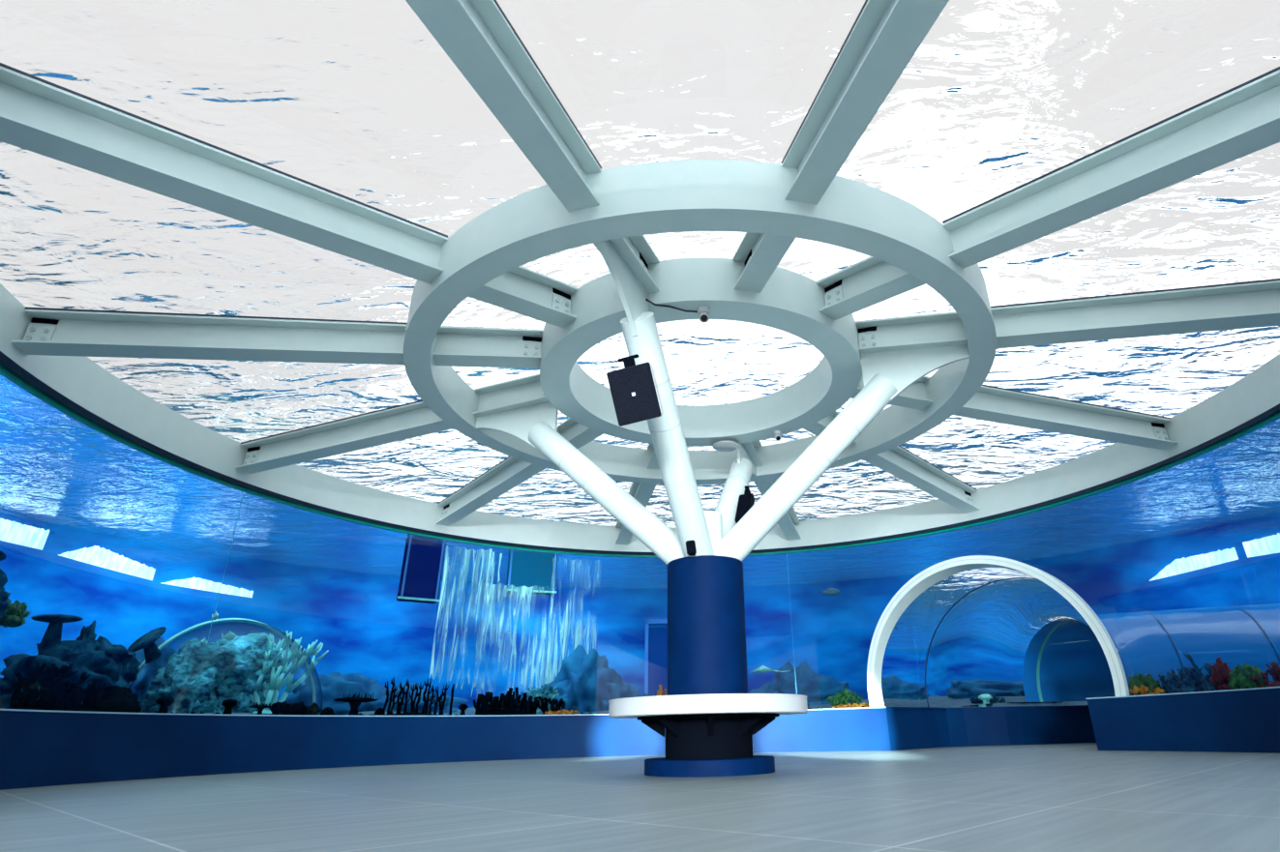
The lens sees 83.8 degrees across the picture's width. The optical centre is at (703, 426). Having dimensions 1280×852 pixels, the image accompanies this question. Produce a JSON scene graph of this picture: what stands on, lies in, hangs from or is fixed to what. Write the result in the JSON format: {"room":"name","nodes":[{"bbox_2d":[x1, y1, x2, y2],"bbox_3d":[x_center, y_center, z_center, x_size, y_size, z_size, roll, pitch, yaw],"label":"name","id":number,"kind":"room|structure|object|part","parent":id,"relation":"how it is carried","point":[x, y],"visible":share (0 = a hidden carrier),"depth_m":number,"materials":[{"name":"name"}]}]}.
{"room":"animal exhibit","nodes":[
{"label":"animal exhibit","id":0,"kind":"room"},
{"bbox_2d":[11,306,543,368],"bbox_3d":[-3.330,-0.708,5.945,3.860,0.582,0.216,5,-24,-13],"label":"roof beam","id":1,"kind":"structure","parent":0,"point":[51,332],"depth_m":5.83,"materials":[{"name":"metal"}]},
{"bbox_3d":[-5.097,-0.692,5.458,0.170,0.165,0.044,5,-24,-13],"label":"bolt plate","id":2,"kind":"part","parent":1,"relation":"part of","materials":[{"name":"paint"}]},
{"bbox_3d":[-1.552,-0.669,6.410,0.170,0.165,0.044,5,-24,-13],"label":"bolt plate","id":3,"kind":"part","parent":1,"relation":"part of","materials":[{"name":"paint"}]},
{"bbox_2d":[0,62,578,327],"bbox_3d":[-2.475,-1.337,4.534,3.860,0.582,0.216,20,-31,-40],"label":"roof beam","id":4,"kind":"structure","parent":0,"point":[38,115],"depth_m":4.19,"materials":[{"name":"metal"}]},
{"bbox_3d":[-1.157,-0.960,5.758,0.170,0.165,0.044,20,-31,-40],"label":"bolt plate","id":5,"kind":"part","parent":4,"relation":"part of","materials":[{"name":"paint"}]},
{"bbox_2d":[235,373,558,474],"bbox_3d":[-3.295,0.080,7.527,3.860,0.776,0.216,-8,-24,14],"label":"roof beam","id":6,"kind":"structure","parent":0,"point":[513,407],"depth_m":7.54,"materials":[{"name":"metal"}]},
{"bbox_3d":[-5.047,0.381,7.946,0.170,0.165,0.044,-8,-24,14],"label":"bolt plate","id":7,"kind":"part","parent":6,"relation":"part of","materials":[{"name":"paint"}]},
{"bbox_3d":[-1.876,0.021,7.108,0.898,0.492,0.036,-8,-24,14],"label":"haunch plate","id":8,"kind":"part","parent":6,"relation":"part of","materials":[{"name":"paint"}]},
{"bbox_2d":[435,418,603,526],"bbox_3d":[-2.387,0.572,8.961,0.216,0.582,3.860,20,-31,-40],"label":"roof beam","id":9,"kind":"structure","parent":0,"point":[511,472],"depth_m":9.17,"materials":[{"name":"metal"}]},
{"bbox_3d":[-3.650,1.274,10.089,0.044,0.165,0.170,20,-31,-40],"label":"bolt plate","id":10,"kind":"part","parent":9,"relation":"part of","materials":[{"name":"paint"}]},
{"bbox_2d":[405,0,659,336],"bbox_3d":[-0.961,-1.638,3.672,0.216,0.776,3.860,-8,-24,14],"label":"roof beam","id":11,"kind":"structure","parent":0,"point":[477,36],"depth_m":3.75,"materials":[{"name":"metal"}]},
{"bbox_3d":[-0.551,-0.954,4.920,0.036,0.492,0.898,-8,-24,14],"label":"haunch plate","id":12,"kind":"part","parent":11,"relation":"part of","materials":[{"name":"paint"}]},
{"bbox_2d":[0,705,1096,790],"bbox_3d":[5.209,3.067,7.373,17.552,0.560,20.050,-16,-27,30],"label":"wall","id":13,"kind":"structure","parent":0,"point":[38,749],"depth_m":8.85,"materials":[{"name":"blue paint"}]},
{"bbox_2d":[0,707,886,716],"bbox_3d":[-2.477,2.834,7.113,5.077,0.012,11.056,-16,-27,30],"label":"trim","id":14,"kind":"structure","parent":13,"relation":"attached to","point":[867,707],"depth_m":7.81,"materials":[{"name":"blue"}]},
{"bbox_2d":[0,373,1279,715],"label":"window","id":15,"kind":"structure","parent":13,"relation":"in","point":[160,586],"depth_m":8.12,"materials":[{"name":"glass"}]},
{"bbox_2d":[866,555,1129,707],"bbox_3d":[3.671,2.703,9.494,3.309,1.855,0.415,-22,-30,39],"label":"arch","id":16,"kind":"object","parent":13,"relation":"on","point":[938,572],"visible":0.98,"depth_m":9.82,"materials":[{"name":"paint"}]},
{"bbox_2d":[615,444,659,544],"bbox_3d":[-0.843,0.881,9.759,0.216,0.582,3.860,5,-24,-13],"label":"roof beam","id":17,"kind":"structure","parent":0,"point":[641,492],"depth_m":9.65,"materials":[{"name":"metal"}]},
{"bbox_2d":[0,0,1279,527],"bbox_3d":[-0.025,-0.615,6.800,11.260,0.318,11.260,-1,-23,0],"label":"ceiling","id":18,"kind":"structure","parent":0,"point":[357,100],"depth_m":4.44,"materials":[{"name":"glass"}]},
{"bbox_2d":[0,743,1279,851],"bbox_3d":[0.050,2.638,5.396,34.400,0.001,34.400,-1,-23,0],"label":"floor","id":19,"kind":"structure","parent":0,"point":[1079,797],"depth_m":3.04,"materials":[{"name":"tile"}]},
{"bbox_2d":[0,283,1279,558],"bbox_3d":[-0.016,-0.239,6.638,11.260,0.472,11.260,-1,-23,0],"label":"beam","id":20,"kind":"structure","parent":0,"point":[77,387],"depth_m":8.49,"materials":[{"name":"metal"}]},
{"bbox_2d":[403,159,996,484],"bbox_3d":[-0.021,-0.455,6.731,5.194,0.382,5.194,-1,-23,0],"label":"beam","id":21,"kind":"structure","parent":0,"point":[689,194],"depth_m":4.74,"materials":[{"name":"metal"}]},
{"bbox_2d":[539,257,862,446],"bbox_3d":[-0.023,-0.533,6.765,2.970,0.390,2.970,-1,-23,0],"label":"beam","id":22,"kind":"structure","parent":0,"point":[790,302],"depth_m":5.98,"materials":[{"name":"metal"}]},
{"bbox_2d":[645,298,697,312],"bbox_3d":[-0.233,-0.907,5.377,0.426,0.047,0.032,6,-24,-17],"label":"power cable","id":23,"kind":"object","parent":22,"relation":"attached to","point":[650,302],"visible":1,"depth_m":5.38,"materials":[{"name":"black plastic"}]},
{"bbox_2d":[697,305,711,323],"bbox_3d":[0.007,-0.839,5.415,0.104,0.120,0.104,-1,-23,0],"label":"dome camera","id":24,"kind":"object","parent":22,"relation":"attached to","point":[703,312],"visible":1,"depth_m":5.39,"materials":[{"name":"white plastic"}]},
{"bbox_2d":[712,440,739,462],"bbox_3d":[0.255,0.278,7.905,0.300,0.208,0.300,-1,-23,0],"label":"router","id":25,"kind":"object","parent":22,"relation":"attached to","point":[721,446],"visible":1,"depth_m":7.89,"materials":[{"name":"white plastic"}]},
{"bbox_2d":[773,430,781,441],"bbox_3d":[0.810,0.113,7.677,0.094,0.108,0.094,-1,-23,0],"label":"dome camera","id":26,"kind":"object","parent":22,"relation":"attached to","point":[777,433],"visible":1,"depth_m":7.65,"materials":[{"name":"white plastic"}]},
{"bbox_2d":[527,311,897,777],"bbox_3d":[0.017,1.201,6.016,2.590,3.131,2.590,11,-26,-27],"label":"support pillar","id":27,"kind":"structure","parent":0,"point":[707,651],"depth_m":5.70,"materials":[{"name":"metal"}]},
{"bbox_2d":[606,354,663,426],"bbox_3d":[-0.439,-0.225,4.748,0.340,0.470,0.306,-6,-24,11],"label":"loudspeaker","id":28,"kind":"object","parent":27,"relation":"attached to","point":[634,389],"visible":1,"depth_m":4.66,"materials":[{"name":"black plastic"}]},
{"bbox_2d":[685,539,696,556],"bbox_3d":[-0.095,0.985,5.710,0.085,0.111,0.125,-1,-23,0],"label":"spotlight","id":29,"kind":"object","parent":27,"relation":"on","point":[690,545],"visible":1,"depth_m":5.66,"materials":[{"name":"black plastic"}]},
{"bbox_2d":[608,693,807,759],"bbox_3d":[0.043,2.347,5.522,1.554,0.419,1.554,-1,-23,0],"label":"round table","id":30,"kind":"object","parent":27,"relation":"on","point":[717,726],"visible":1,"depth_m":5.17,"materials":[{"name":"white plastic"}]},
{"bbox_3d":[0.040,2.210,5.581,1.554,0.122,1.554,-1,-23,0],"label":"seat","id":31,"kind":"part","parent":30,"relation":"part of","materials":[{"name":"white plastic"}]},
{"bbox_2d":[734,485,754,523],"bbox_3d":[0.419,0.792,6.952,0.156,0.444,0.286,-13,-26,25],"label":"loudspeaker","id":32,"kind":"object","parent":27,"relation":"attached to","point":[746,501],"visible":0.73,"depth_m":6.92,"materials":[{"name":"black plastic"}]},
{"bbox_2d":[748,493,754,509],"bbox_3d":[0.468,0.814,6.896,0.016,0.355,0.098,-4,-47,17],"label":"grille","id":33,"kind":"object","parent":32,"relation":"attached to","point":[751,495],"depth_m":6.95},
{"bbox_2d":[736,441,801,540],"bbox_3d":[0.923,0.923,9.706,0.216,0.776,3.860,-8,-24,14],"label":"roof beam","id":34,"kind":"structure","parent":0,"point":[747,451],"depth_m":9.35,"materials":[{"name":"metal"}]},
{"bbox_3d":[0.519,0.500,8.345,0.036,0.492,0.898,-8,-24,14],"label":"haunch plate","id":35,"kind":"part","parent":34,"relation":"part of","materials":[{"name":"paint"}]},
{"bbox_2d":[732,0,949,293],"bbox_3d":[0.801,-1.774,3.696,0.216,0.582,3.860,5,-24,-13],"label":"roof beam","id":36,"kind":"structure","parent":0,"point":[884,36],"depth_m":3.75,"materials":[{"name":"metal"}]},
{"bbox_2d":[803,411,980,513],"bbox_3d":[2.433,0.444,8.921,3.860,0.582,0.216,20,-31,-40],"label":"roof beam","id":37,"kind":"structure","parent":0,"point":[900,462],"depth_m":9.22,"materials":[{"name":"metal"}]},
{"bbox_3d":[3.750,1.077,10.028,0.170,0.165,0.044,20,-31,-40],"label":"bolt plate","id":38,"kind":"part","parent":37,"relation":"part of","materials":[{"name":"paint"}]},
{"bbox_2d":[894,701,1087,709],"bbox_3d":[0.047,2.660,7.349,34.000,0.483,30.396,-1,-23,0],"label":"floor","id":39,"kind":"structure","parent":0,"point":[1064,703],"depth_m":12.53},
{"bbox_2d":[961,703,993,707],"bbox_3d":[4.858,4.963,12.664,0.598,0.286,0.256,-15,-27,29],"label":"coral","id":40,"kind":"object","parent":39,"relation":"on","point":[990,704],"visible":0.17,"depth_m":12.59},
{"bbox_2d":[1006,701,1063,704],"bbox_3d":[5.973,4.889,12.905,1.149,0.698,0.696,-18,-28,33],"label":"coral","id":41,"kind":"object","parent":39,"relation":"on","point":[1054,701],"visible":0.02,"depth_m":12.86},
{"bbox_2d":[850,366,1178,449],"bbox_3d":[3.288,-0.185,7.510,3.860,0.582,0.216,5,-24,-13],"label":"roof beam","id":42,"kind":"structure","parent":0,"point":[991,403],"depth_m":7.58,"materials":[{"name":"metal"}]},
{"bbox_3d":[5.062,0.112,7.862,0.170,0.165,0.044,5,-24,-13],"label":"bolt plate","id":43,"kind":"part","parent":42,"relation":"part of","materials":[{"name":"paint"}]},
{"bbox_2d":[816,66,1279,320],"bbox_3d":[2.345,-1.465,4.493,0.216,0.582,3.860,20,-31,-40],"label":"roof beam","id":44,"kind":"structure","parent":0,"point":[1242,120],"depth_m":4.37,"materials":[{"name":"metal"}]},
{"bbox_3d":[1.070,-1.019,5.740,0.044,0.165,0.170,20,-31,-40],"label":"bolt plate","id":45,"kind":"part","parent":44,"relation":"part of","materials":[{"name":"paint"}]},
{"bbox_2d":[855,278,1279,401],"bbox_3d":[3.257,-0.794,5.851,3.860,0.776,0.216,-8,-24,14],"label":"roof beam","id":46,"kind":"structure","parent":0,"point":[904,350],"depth_m":5.92,"materials":[{"name":"metal"}]},
{"bbox_3d":[1.490,-0.751,6.385,0.170,0.165,0.044,-8,-24,14],"label":"bolt plate","id":47,"kind":"part","parent":46,"relation":"part of","materials":[{"name":"paint"}]},
{"bbox_3d":[1.844,-0.475,6.157,0.898,0.492,0.036,-8,-24,14],"label":"haunch plate","id":48,"kind":"part","parent":46,"relation":"part of","materials":[{"name":"paint"}]},
{"bbox_2d":[1086,687,1279,753],"bbox_3d":[4.707,1.983,4.818,1.639,0.548,7.542,-5,-24,8],"label":"wall","id":49,"kind":"structure","parent":0,"point":[1248,721],"depth_m":7.30,"materials":[{"name":"blue paint"}]},
{"bbox_2d":[1085,686,1279,699],"bbox_3d":[4.697,1.726,4.930,1.648,0.012,7.542,-5,-24,8],"label":"trim","id":50,"kind":"structure","parent":49,"relation":"attached to","point":[1268,687],"depth_m":7.35,"materials":[{"name":"blue"}]},
{"bbox_3d":[10.370,3.461,8.561,11.721,0.560,3.228,-1,-23,0],"label":"wall","id":51,"kind":"structure","parent":0,"visible":0},
{"bbox_2d":[881,567,1115,708],"bbox_3d":[9.698,2.827,9.984,14.398,1.760,4.053,-3,-23,4],"label":"tunnel","id":52,"kind":"object","parent":51,"relation":"on","point":[984,636],"visible":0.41,"depth_m":11.38,"materials":[{"name":"blue"}]}
]}

